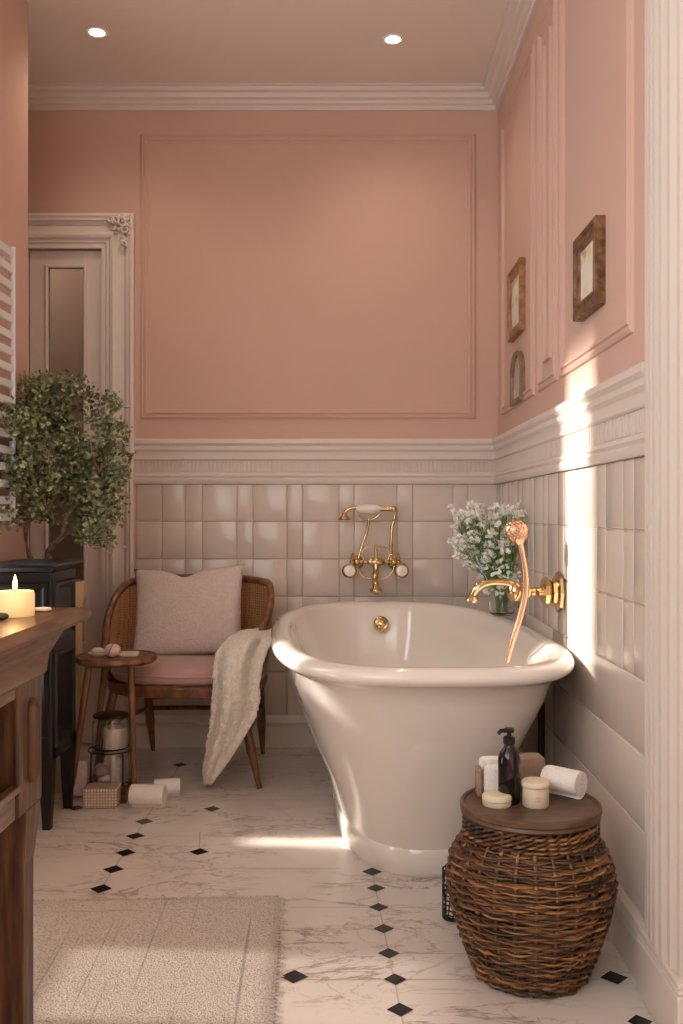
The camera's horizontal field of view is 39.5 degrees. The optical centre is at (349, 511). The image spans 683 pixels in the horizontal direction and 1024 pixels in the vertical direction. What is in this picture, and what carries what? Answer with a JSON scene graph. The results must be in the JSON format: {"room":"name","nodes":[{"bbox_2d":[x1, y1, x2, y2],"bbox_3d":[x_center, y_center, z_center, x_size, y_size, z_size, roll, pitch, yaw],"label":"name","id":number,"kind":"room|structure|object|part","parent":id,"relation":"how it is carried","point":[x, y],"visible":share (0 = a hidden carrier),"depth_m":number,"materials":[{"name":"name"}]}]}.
{"room":"bathroom","nodes":[
{"label":"bathroom","id":0,"kind":"room"},
{"bbox_2d":[0,0,27,560],"bbox_3d":[-1.191,-0.409,2.270,0.050,2.870,2.340,0,0,0],"label":"wall","id":1,"kind":"structure","parent":0,"point":[13,13],"depth_m":3.30,"materials":[{"name":"pink paint"}]},
{"bbox_2d":[0,240,15,525],"bbox_3d":[-1.139,-0.416,3.072,0.055,0.925,0.185,0,0,0],"label":"towel radiator","id":2,"kind":"object","parent":1,"relation":"attached to","point":[10,267],"visible":0.84,"depth_m":3.11,"materials":[{"name":"white metal"}]},
{"bbox_2d":[28,111,497,714],"bbox_3d":[-0.625,-0.409,4.243,3.149,2.870,0.167,0,0,0],"label":"wall","id":3,"kind":"structure","parent":0,"point":[283,276],"depth_m":4.17,"materials":[{"name":"pink paint"}]},
{"bbox_2d":[28,251,100,741],"bbox_3d":[-1.412,-0.068,4.202,0.640,2.168,0.050,0,0,0],"label":"door","id":4,"kind":"structure","parent":3,"relation":"in","point":[64,287],"depth_m":4.19,"materials":[{"name":"white paint"}]},
{"bbox_3d":[-1.252,-0.252,4.206,0.162,1.655,0.006,0,0,0],"label":"pane","id":5,"kind":"part","parent":4,"relation":"part of","materials":[{"name":"clear glass"}]},
{"bbox_2d":[28,213,134,711],"bbox_3d":[-1.415,-0.138,4.142,0.946,2.327,0.050,0,0,0],"label":"trim","id":6,"kind":"structure","parent":3,"relation":"attached to","point":[112,233],"depth_m":4.15,"materials":[{"name":"white paint"}]},
{"bbox_2d":[135,715,317,746],"bbox_3d":[-0.146,0.958,4.154,1.591,0.136,0.026,0,0,0],"label":"baseboard","id":7,"kind":"structure","parent":3,"relation":"attached to","point":[170,730],"depth_m":4.14,"materials":[{"name":"white paint"}]},
{"bbox_2d":[28,83,496,110],"bbox_3d":[-0.726,-1.802,4.126,2.749,0.085,0.082,0,0,0],"label":"trim","id":8,"kind":"structure","parent":3,"relation":"attached to","point":[41,96],"depth_m":4.12,"materials":[{"name":"white paint"}]},
{"bbox_2d":[140,134,475,418],"bbox_3d":[-0.184,-1.033,4.162,1.474,1.250,0.011,0,0,0],"label":"trim","id":9,"kind":"structure","parent":3,"relation":"attached to","point":[146,140],"depth_m":4.16,"materials":[{"name":"pink paint"}]},
{"bbox_2d":[134,439,495,483],"bbox_3d":[-0.146,-0.222,4.152,1.591,0.197,0.030,0,0,0],"label":"trim","id":10,"kind":"structure","parent":3,"relation":"attached to","point":[157,461],"depth_m":4.15,"materials":[{"name":"white paint"}]},
{"bbox_2d":[338,504,408,594],"bbox_3d":[0.100,0.156,4.060,0.304,0.384,0.202,0,0,0],"label":"mixer","id":11,"kind":"object","parent":3,"relation":"attached to","point":[401,570],"visible":1,"depth_m":4.07,"materials":[{"name":"gold metal"}]},
{"bbox_3d":[-0.002,0.229,4.073,0.064,0.109,0.050,0,0,0],"label":"handle","id":12,"kind":"part","parent":11,"relation":"part of","materials":[{"name":"white ceramic"}]},
{"bbox_3d":[0.109,0.280,4.027,0.055,0.138,0.136,0,0,0],"label":"spout","id":13,"kind":"part","parent":11,"relation":"part of","materials":[{"name":"gold metal"}]},
{"bbox_3d":[0.221,0.229,4.073,0.064,0.109,0.050,0,0,0],"label":"handle","id":14,"kind":"part","parent":11,"relation":"part of","materials":[{"name":"white ceramic"}]},
{"bbox_2d":[27,0,506,82],"bbox_3d":[-0.500,-1.894,2.083,3.400,0.100,5.967,0,0,0],"label":"ceiling","id":15,"kind":"structure","parent":0,"point":[147,41],"depth_m":3.71,"materials":[{"name":"paint"}]},
{"bbox_2d":[85,26,108,37],"bbox_3d":[-0.970,-1.838,3.642,0.088,0.010,0.088,0,0,0],"label":"recessed light","id":16,"kind":"object","parent":15,"relation":"in","point":[93,31],"visible":1,"depth_m":3.63,"materials":[{"name":"white"}]},
{"bbox_3d":[-0.970,-1.837,3.642,0.054,0.010,0.054,0,0,0],"label":"bulb","id":17,"kind":"part","parent":16,"relation":"part of","materials":[{"name":"beige glass"}]},
{"bbox_2d":[382,33,403,44],"bbox_3d":[0.167,-1.838,3.696,0.088,0.010,0.088,0,0,0],"label":"recessed light","id":18,"kind":"object","parent":15,"relation":"in","point":[390,38],"visible":1,"depth_m":3.69,"materials":[{"name":"white metal"}]},
{"bbox_3d":[0.167,-1.837,3.696,0.054,0.010,0.054,0,0,0],"label":"bulb","id":19,"kind":"part","parent":18,"relation":"part of","materials":[{"name":"beige"}]},
{"bbox_2d":[33,742,655,1023],"bbox_3d":[-0.500,1.025,2.083,3.400,0.001,5.967,0,0,0],"label":"floor","id":20,"kind":"structure","parent":0,"point":[365,944],"depth_m":2.60,"materials":[{"name":"stone"}]},
{"bbox_2d":[0,559,82,829],"bbox_3d":[-1.045,0.595,3.180,0.218,0.863,0.302,0,0,0],"label":"base cabinet","id":21,"kind":"object","parent":20,"relation":"on","point":[53,581],"visible":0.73,"depth_m":3.08,"materials":[{"name":"black paint"}]},
{"bbox_3d":[-1.056,0.476,3.046,0.177,0.500,0.008,0,0,0],"label":"door","id":22,"kind":"part","parent":21,"relation":"part of","materials":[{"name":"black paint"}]},
{"bbox_3d":[-0.979,0.876,3.074,0.044,0.300,0.044,0,0,0],"label":"leg","id":23,"kind":"part","parent":21,"relation":"part of","materials":[{"name":"black paint"}]},
{"bbox_3d":[-0.953,0.496,3.185,0.008,0.540,0.210,0,0,0],"label":"panel","id":24,"kind":"part","parent":21,"relation":"part of","materials":[{"name":"black paint"}]},
{"bbox_3d":[-0.979,0.876,3.296,0.044,0.300,0.044,0,0,0],"label":"leg","id":25,"kind":"part","parent":21,"relation":"part of","materials":[{"name":"black paint"}]},
{"bbox_2d":[0,607,91,1023],"bbox_3d":[-0.807,0.597,1.150,0.625,0.830,1.344,0,0,0],"label":"washstand","id":26,"kind":"object","parent":20,"relation":"on","point":[26,643],"visible":1,"depth_m":1.67,"materials":[{"name":"brown wood"}]},
{"bbox_2d":[0,612,8,619],"bbox_3d":[-0.587,0.175,1.600,0.025,0.013,0.017,0,0,0],"label":"pebble","id":27,"kind":"object","parent":26,"relation":"on","point":[3,616],"visible":1,"depth_m":1.59,"materials":[{"name":"brown stone"}]},
{"bbox_3d":[-0.579,0.410,1.126,0.036,0.232,0.992,0,0,0],"label":"rail","id":28,"kind":"part","parent":26,"relation":"part of","materials":[{"name":"brown wood"}]},
{"bbox_2d":[0,576,34,617],"bbox_3d":[-0.585,0.146,1.660,0.066,0.072,0.066,0,0,0],"label":"pillar candle","id":29,"kind":"object","parent":26,"relation":"on","point":[16,603],"visible":0.95,"depth_m":1.63,"materials":[{"name":"beige wax"}]},
{"bbox_3d":[-0.602,0.769,1.705,0.070,0.486,0.080,0,0,0],"label":"leg","id":30,"kind":"part","parent":26,"relation":"part of","materials":[{"name":"brown wood"}]},
{"bbox_3d":[-0.597,0.411,1.686,0.060,0.229,0.128,0,0,0],"label":"corner post","id":31,"kind":"part","parent":26,"relation":"part of","materials":[{"name":"brown wood"}]},
{"bbox_2d":[35,607,51,611],"bbox_3d":[-0.564,0.179,1.740,0.036,0.006,0.036,0,0,0],"label":"soap dish","id":32,"kind":"object","parent":26,"relation":"on","point":[37,609],"visible":0.87,"depth_m":1.73,"materials":[{"name":"white ceramic"}]},
{"bbox_2d":[0,369,135,792],"bbox_3d":[-1.036,0.262,3.326,0.522,1.529,0.538,0,0,-36],"label":"potted tree","id":33,"kind":"object","parent":20,"relation":"on","point":[83,479],"visible":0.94,"depth_m":3.26,"materials":[{"name":"green plant"}]},
{"bbox_3d":[-1.072,0.641,3.525,0.174,0.770,0.174,0,0,0],"label":"pot","id":34,"kind":"part","parent":33,"relation":"part of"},
{"bbox_2d":[73,760,89,796],"bbox_3d":[-0.980,0.962,3.435,0.069,0.133,0.074,0,0,-1],"label":"pad","id":35,"kind":"object","parent":20,"relation":"on","point":[83,772],"visible":0.48,"depth_m":3.41,"materials":[{"name":"pink fabric"}]},
{"bbox_2d":[83,783,121,808],"bbox_3d":[-0.866,0.991,3.320,0.120,0.070,0.090,0,0,-2],"label":"box","id":36,"kind":"object","parent":20,"relation":"on","point":[95,795],"visible":1,"depth_m":3.28,"materials":[{"name":"wicker"}]},
{"bbox_2d":[87,746,130,785],"bbox_3d":[-0.865,0.941,3.440,0.165,0.171,0.165,0,0,0],"label":"wire caddy","id":37,"kind":"object","parent":20,"relation":"on","point":[88,749],"visible":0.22,"depth_m":3.38,"materials":[{"name":"brown metal"}]},
{"bbox_2d":[92,747,130,783],"bbox_3d":[-0.865,0.918,3.440,0.140,0.118,0.140,0,0,0],"label":"glass jar","id":38,"kind":"object","parent":37,"relation":"in","point":[105,768],"visible":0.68,"depth_m":3.38,"materials":[{"name":"white"}]},
{"bbox_2d":[92,710,129,751],"bbox_3d":[-0.865,0.790,3.440,0.132,0.128,0.132,0,0,0],"label":"glass jar","id":39,"kind":"object","parent":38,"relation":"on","point":[110,728],"visible":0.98,"depth_m":3.39,"materials":[{"name":"white"}]},
{"bbox_3d":[-0.865,0.734,3.440,0.128,0.015,0.128,0,0,0],"label":"lid","id":40,"kind":"part","parent":39,"relation":"part of","materials":[{"name":"brown metal"}]},
{"bbox_2d":[74,649,156,785],"bbox_3d":[-0.859,0.775,3.470,0.305,0.505,0.292,0,0,0],"label":"side table","id":41,"kind":"object","parent":20,"relation":"on","point":[145,657],"visible":0.73,"depth_m":3.40,"materials":[{"name":"brown wood"}]},
{"bbox_3d":[-0.969,0.784,3.413,0.088,0.487,0.025,0,0,-13],"label":"leg","id":42,"kind":"part","parent":41,"relation":"part of","materials":[{"name":"brown wood"}]},
{"bbox_2d":[88,652,105,655],"bbox_3d":[-0.927,0.521,3.497,0.072,0.010,0.072,0,0,0],"label":"dish","id":43,"kind":"object","parent":41,"relation":"on","point":[89,653],"visible":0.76,"depth_m":3.47,"materials":[{"name":"beige ceramic"}]},
{"bbox_2d":[91,647,103,653],"bbox_3d":[-0.927,0.510,3.497,0.049,0.024,0.036,0,0,0],"label":"soap bar","id":44,"kind":"object","parent":43,"relation":"in","point":[97,650],"visible":0.98,"depth_m":3.48,"materials":[{"name":"beige wax"}]},
{"bbox_3d":[-0.944,0.784,3.574,0.093,0.487,0.026,0,0,25],"label":"leg","id":45,"kind":"part","parent":41,"relation":"part of","materials":[{"name":"brown wood"}]},
{"bbox_2d":[104,643,120,656],"bbox_3d":[-0.862,0.502,3.448,0.060,0.053,0.054,0,0,0],"label":"stone ball","id":46,"kind":"object","parent":41,"relation":"on","point":[111,650],"visible":1,"depth_m":3.43,"materials":[{"name":"pink stone"}]},
{"bbox_2d":[119,651,139,656],"bbox_3d":[-0.807,0.518,3.472,0.070,0.016,0.043,0,0,0],"label":"cloth","id":47,"kind":"object","parent":41,"relation":"on","point":[122,653],"visible":0.99,"depth_m":3.45,"materials":[{"name":"white fabric"}]},
{"bbox_3d":[-0.779,0.784,3.402,0.026,0.485,0.058,0,0,-34],"label":"leg","id":48,"kind":"part","parent":41,"relation":"part of","materials":[{"name":"brown wood"}]},
{"bbox_2d":[120,785,129,803],"bbox_3d":[-0.805,1.001,3.369,0.036,0.050,0.060,0,0,0],"label":"wooden block","id":49,"kind":"object","parent":20,"relation":"on","point":[125,789],"visible":0.45,"depth_m":3.34,"materials":[{"name":"brown wood"}]},
{"bbox_2d":[128,784,166,807],"bbox_3d":[-0.701,0.985,3.297,0.118,0.081,0.075,0,0,3],"label":"rolled towel","id":50,"kind":"object","parent":20,"relation":"on","point":[140,795],"visible":1,"depth_m":3.27,"materials":[{"name":"white fabric"}]},
{"bbox_2d":[33,895,289,1023],"bbox_3d":[-0.618,1.019,1.460,1.011,0.011,2.115,0,0,-3],"label":"rug","id":51,"kind":"object","parent":20,"relation":"on","point":[209,960],"visible":0.94,"depth_m":2.16,"materials":[{"name":"fabric"}]},
{"bbox_2d":[154,778,179,796],"bbox_3d":[-0.658,0.992,3.423,0.090,0.066,0.061,0,0,-9],"label":"rolled towel","id":52,"kind":"object","parent":20,"relation":"on","point":[173,784],"visible":0.66,"depth_m":3.40,"materials":[{"name":"white fabric"}]},
{"bbox_2d":[101,574,274,788],"bbox_3d":[-0.636,0.647,3.816,0.683,0.762,0.558,0,0,7],"label":"armchair","id":53,"kind":"object","parent":20,"relation":"on","point":[189,676],"visible":0.52,"depth_m":3.74,"materials":[{"name":"brown wood"}]},
{"bbox_3d":[-0.936,0.854,3.635,0.105,0.348,0.039,0,0,-29],"label":"leg","id":54,"kind":"part","parent":53,"relation":"part of","materials":[{"name":"brown wood"}]},
{"bbox_3d":[-0.855,0.854,4.044,0.041,0.348,0.106,0,0,7],"label":"leg","id":55,"kind":"part","parent":53,"relation":"part of","materials":[{"name":"brown wood"}]},
{"bbox_2d":[112,654,214,685],"bbox_3d":[-0.641,0.612,3.790,0.573,0.080,0.478,0,0,7],"label":"seat cushion","id":56,"kind":"object","parent":53,"relation":"on","point":[189,669],"depth_m":3.57,"materials":[{"name":"pink fabric"}]},
{"bbox_3d":[-0.641,0.675,3.790,0.606,0.047,0.505,0,0,7],"label":"seat frame","id":57,"kind":"part","parent":53,"relation":"part of","materials":[{"name":"brown wood"}]},
{"bbox_3d":[-0.632,0.466,3.861,0.680,0.400,0.467,0,0,7],"label":"rail","id":58,"kind":"part","parent":53,"relation":"part of","materials":[{"name":"brown wood"}]},
{"bbox_2d":[133,564,244,654],"bbox_3d":[-0.655,0.402,3.844,0.483,0.384,0.168,0,0,5],"label":"pillow","id":59,"kind":"object","parent":53,"relation":"on","point":[197,613],"visible":0.94,"depth_m":3.79,"materials":[{"name":"fabric"}]},
{"bbox_2d":[202,628,271,784],"bbox_3d":[-0.358,0.732,3.571,0.229,0.561,0.383,0,0,38],"label":"throw blanket","id":60,"kind":"object","parent":53,"relation":"on","point":[238,662],"visible":0.97,"depth_m":3.45,"materials":[{"name":"beige fabric"}]},
{"bbox_3d":[-0.381,0.854,3.562,0.131,0.350,0.039,0,0,40],"label":"leg","id":61,"kind":"part","parent":53,"relation":"part of","materials":[{"name":"brown wood"}]},
{"bbox_3d":[-0.373,0.854,3.984,0.041,0.348,0.106,0,0,7],"label":"leg","id":62,"kind":"part","parent":53,"relation":"part of","materials":[{"name":"brown wood"}]},
{"bbox_2d":[271,601,574,877],"bbox_3d":[0.184,0.701,3.213,0.918,0.650,1.678,0,0,0],"label":"bathtub","id":63,"kind":"object","parent":20,"relation":"on","point":[401,702],"visible":0.9,"depth_m":2.62,"materials":[{"name":"white ceramic"}]},
{"bbox_2d":[488,586,515,615],"bbox_3d":[0.560,0.325,3.500,0.100,0.108,0.100,0,0,0],"label":"flower vase","id":64,"kind":"object","parent":63,"relation":"on","point":[500,605],"visible":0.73,"depth_m":3.46,"materials":[{"name":"clear glass"}]},
{"bbox_2d":[447,500,526,595],"bbox_3d":[0.501,0.160,3.501,0.298,0.412,0.284,0,0,3],"label":"flower bouquet","id":65,"kind":"object","parent":64,"relation":"in","point":[490,540],"visible":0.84,"depth_m":3.45,"materials":[{"name":"white plant"}]},
{"bbox_2d":[442,864,454,921],"bbox_3d":[0.262,0.949,2.400,0.060,0.153,0.059,0,0,0],"label":"brush holder","id":66,"kind":"object","parent":20,"relation":"on","point":[447,915],"visible":0.34,"depth_m":2.39,"materials":[{"name":"black paint"}]},
{"bbox_2d":[445,786,618,998],"bbox_3d":[0.402,0.834,2.120,0.380,0.381,0.378,0,0,-14],"label":"wicker basket","id":67,"kind":"object","parent":20,"relation":"on","point":[533,893],"visible":0.98,"depth_m":1.99,"materials":[{"name":"brown wicker"}]},
{"bbox_2d":[475,765,481,796],"bbox_3d":[0.295,0.617,2.180,0.012,0.064,0.040,0,0,0],"label":"wood block","id":68,"kind":"object","parent":67,"relation":"on","point":[478,771],"visible":0.99,"depth_m":2.16,"materials":[{"name":"brown wood"}]},
{"bbox_2d":[479,756,497,789],"bbox_3d":[0.332,0.609,2.214,0.064,0.077,0.030,0,0,-3],"label":"folded towel","id":69,"kind":"object","parent":67,"relation":"on","point":[484,760],"visible":0.23,"depth_m":2.20,"materials":[{"name":"white fabric"}]},
{"bbox_2d":[483,764,497,791],"bbox_3d":[0.336,0.614,2.174,0.062,0.067,0.030,0,0,5],"label":"folded towel","id":70,"kind":"object","parent":67,"relation":"on","point":[490,772],"visible":0.45,"depth_m":2.16,"materials":[{"name":"white fabric"}]},
{"bbox_2d":[482,790,511,808],"bbox_3d":[0.326,0.636,2.110,0.066,0.027,0.066,0,0,0],"label":"tin","id":71,"kind":"object","parent":67,"relation":"on","point":[494,799],"visible":0.98,"depth_m":2.09,"materials":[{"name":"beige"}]},
{"bbox_2d":[497,727,520,804],"bbox_3d":[0.356,0.566,2.126,0.050,0.168,0.050,0,0,22],"label":"pump bottle","id":72,"kind":"object","parent":67,"relation":"on","point":[509,761],"visible":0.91,"depth_m":2.11,"materials":[{"name":"brown glass"}]},
{"bbox_3d":[0.402,0.658,2.120,0.312,0.028,0.312,0,0,0],"label":"lid","id":73,"kind":"part","parent":67,"relation":"part of","materials":[{"name":"brown wood"}]},
{"bbox_2d":[519,753,544,779],"bbox_3d":[0.427,0.611,2.251,0.063,0.073,0.049,0,0,-6],"label":"folded towel","id":74,"kind":"object","parent":67,"relation":"on","point":[532,764],"visible":0.48,"depth_m":2.23,"materials":[{"name":"brown fabric"}]},
{"bbox_2d":[521,777,549,808],"bbox_3d":[0.411,0.622,2.104,0.063,0.057,0.063,0,0,0],"label":"jar","id":75,"kind":"object","parent":67,"relation":"on","point":[535,790],"visible":1,"depth_m":2.08,"materials":[{"name":"beige ceramic"}]},
{"bbox_3d":[0.411,0.600,2.104,0.063,0.014,0.063,0,0,0],"label":"lid","id":76,"kind":"part","parent":75,"relation":"part of","materials":[{"name":"beige wax"}]},
{"bbox_2d":[540,765,586,798],"bbox_3d":[0.488,0.616,2.171,0.088,0.064,0.062,0,0,43],"label":"rolled towel","id":77,"kind":"object","parent":67,"relation":"on","point":[567,782],"visible":0.94,"depth_m":2.15,"materials":[{"name":"white fabric"}]},
{"bbox_2d":[538,701,544,757],"bbox_3d":[0.600,0.801,2.980,0.051,0.450,0.051,0,0,0],"label":"pipe","id":78,"kind":"object","parent":20,"relation":"on","point":[541,715],"visible":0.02,"depth_m":2.97,"materials":[{"name":"brown metal"}]},
{"bbox_2d":[497,0,644,918],"bbox_3d":[0.770,-0.409,1.633,0.257,2.870,5.067,0,0,0],"label":"wall","id":79,"kind":"structure","parent":0,"point":[586,524],"depth_m":2.54,"materials":[{"name":"pink paint"}]},
{"bbox_2d":[482,0,538,110],"bbox_3d":[0.608,-1.802,2.458,0.082,0.085,3.417,0,0,0],"label":"trim","id":80,"kind":"structure","parent":79,"relation":"attached to","point":[517,16],"depth_m":3.67,"materials":[{"name":"white paint"}]},
{"bbox_2d":[465,519,565,662],"bbox_3d":[0.503,0.234,2.859,0.298,0.429,0.124,0,0,-9],"label":"tap","id":81,"kind":"object","parent":79,"relation":"attached to","point":[552,591],"visible":1,"depth_m":2.83,"materials":[{"name":"gold metal"}]},
{"bbox_3d":[0.427,0.238,2.880,0.156,0.071,0.042,0,0,0],"label":"spout","id":82,"kind":"part","parent":81,"relation":"part of","materials":[{"name":"gold metal"}]},
{"bbox_2d":[507,257,525,342],"bbox_3d":[0.636,-0.808,3.646,0.025,0.268,0.268,0,0,0],"label":"picture frame","id":83,"kind":"object","parent":79,"relation":"attached to","point":[516,278],"visible":1,"depth_m":3.61,"materials":[{"name":"brown wood"}]},
{"bbox_2d":[512,274,518,328],"bbox_3d":[0.636,-0.808,3.646,0.001,0.188,0.188,0,0,0],"label":"artwork","id":84,"kind":"object","parent":83,"relation":"attached to","point":[515,284],"depth_m":3.65},
{"bbox_2d":[514,357,518,397],"bbox_3d":[0.641,-0.515,3.625,0.001,0.160,0.178,0,0,0],"label":"artwork","id":85,"kind":"object","parent":79,"relation":"attached to","point":[516,372],"depth_m":3.66},
{"bbox_2d":[510,351,524,406],"bbox_3d":[0.638,-0.514,3.625,0.022,0.200,0.220,0,0,0],"label":"arched frame","id":86,"kind":"object","parent":79,"relation":"attached to","point":[517,368],"visible":1,"depth_m":3.63,"materials":[{"name":"brown wood"}]},
{"bbox_2d":[501,44,534,414],"bbox_3d":[0.643,-1.028,3.683,0.011,1.235,0.695,0,0,0],"label":"trim","id":87,"kind":"structure","parent":79,"relation":"attached to","point":[529,392],"depth_m":3.36,"materials":[{"name":"pink paint"}]},
{"bbox_2d":[537,0,557,391],"bbox_3d":[0.643,-1.028,3.110,0.011,1.235,0.290,0,0,0],"label":"trim","id":88,"kind":"structure","parent":79,"relation":"attached to","point":[549,379],"depth_m":3.07,"materials":[{"name":"pink paint"}]},
{"bbox_2d":[492,362,644,483],"bbox_3d":[0.634,-0.222,3.094,0.030,0.197,2.147,0,0,0],"label":"trim","id":89,"kind":"structure","parent":79,"relation":"attached to","point":[604,423],"depth_m":2.58,"materials":[{"name":"white paint"}]},
{"bbox_2d":[518,748,644,981],"bbox_3d":[0.636,0.958,3.094,0.026,0.136,2.147,0,0,0],"label":"baseboard","id":90,"kind":"structure","parent":79,"relation":"attached to","point":[626,921],"depth_m":2.15,"materials":[{"name":"white paint"}]},
{"bbox_2d":[573,215,605,321],"bbox_3d":[0.634,-0.642,2.530,0.029,0.224,0.236,0,0,0],"label":"picture frame","id":91,"kind":"object","parent":79,"relation":"attached to","point":[589,248],"visible":1,"depth_m":2.50,"materials":[{"name":"brown wood"}]},
{"bbox_2d":[581,240,592,300],"bbox_3d":[0.632,-0.642,2.530,0.001,0.136,0.148,0,0,0],"label":"artwork","id":92,"kind":"object","parent":91,"relation":"attached to","point":[587,254],"depth_m":2.53},
{"bbox_2d":[559,0,633,377],"bbox_3d":[0.643,-1.028,2.540,0.011,1.235,0.740,0,0,0],"label":"trim","id":93,"kind":"structure","parent":79,"relation":"attached to","point":[623,330],"depth_m":2.35,"materials":[{"name":"pink paint"}]},
{"bbox_2d":[637,928,682,1023],"bbox_3d":[0.630,0.955,1.903,0.037,0.142,0.257,0,0,0],"label":"trim","id":94,"kind":"structure","parent":79,"relation":"attached to","point":[659,987],"depth_m":1.89,"materials":[{"name":"white paint"}]},
{"bbox_2d":[645,0,682,978],"bbox_3d":[0.632,-0.479,1.900,0.034,2.730,0.240,0,0,0],"label":"trim","id":95,"kind":"structure","parent":79,"relation":"attached to","point":[663,18],"depth_m":1.88,"materials":[{"name":"white paint"}]}
]}

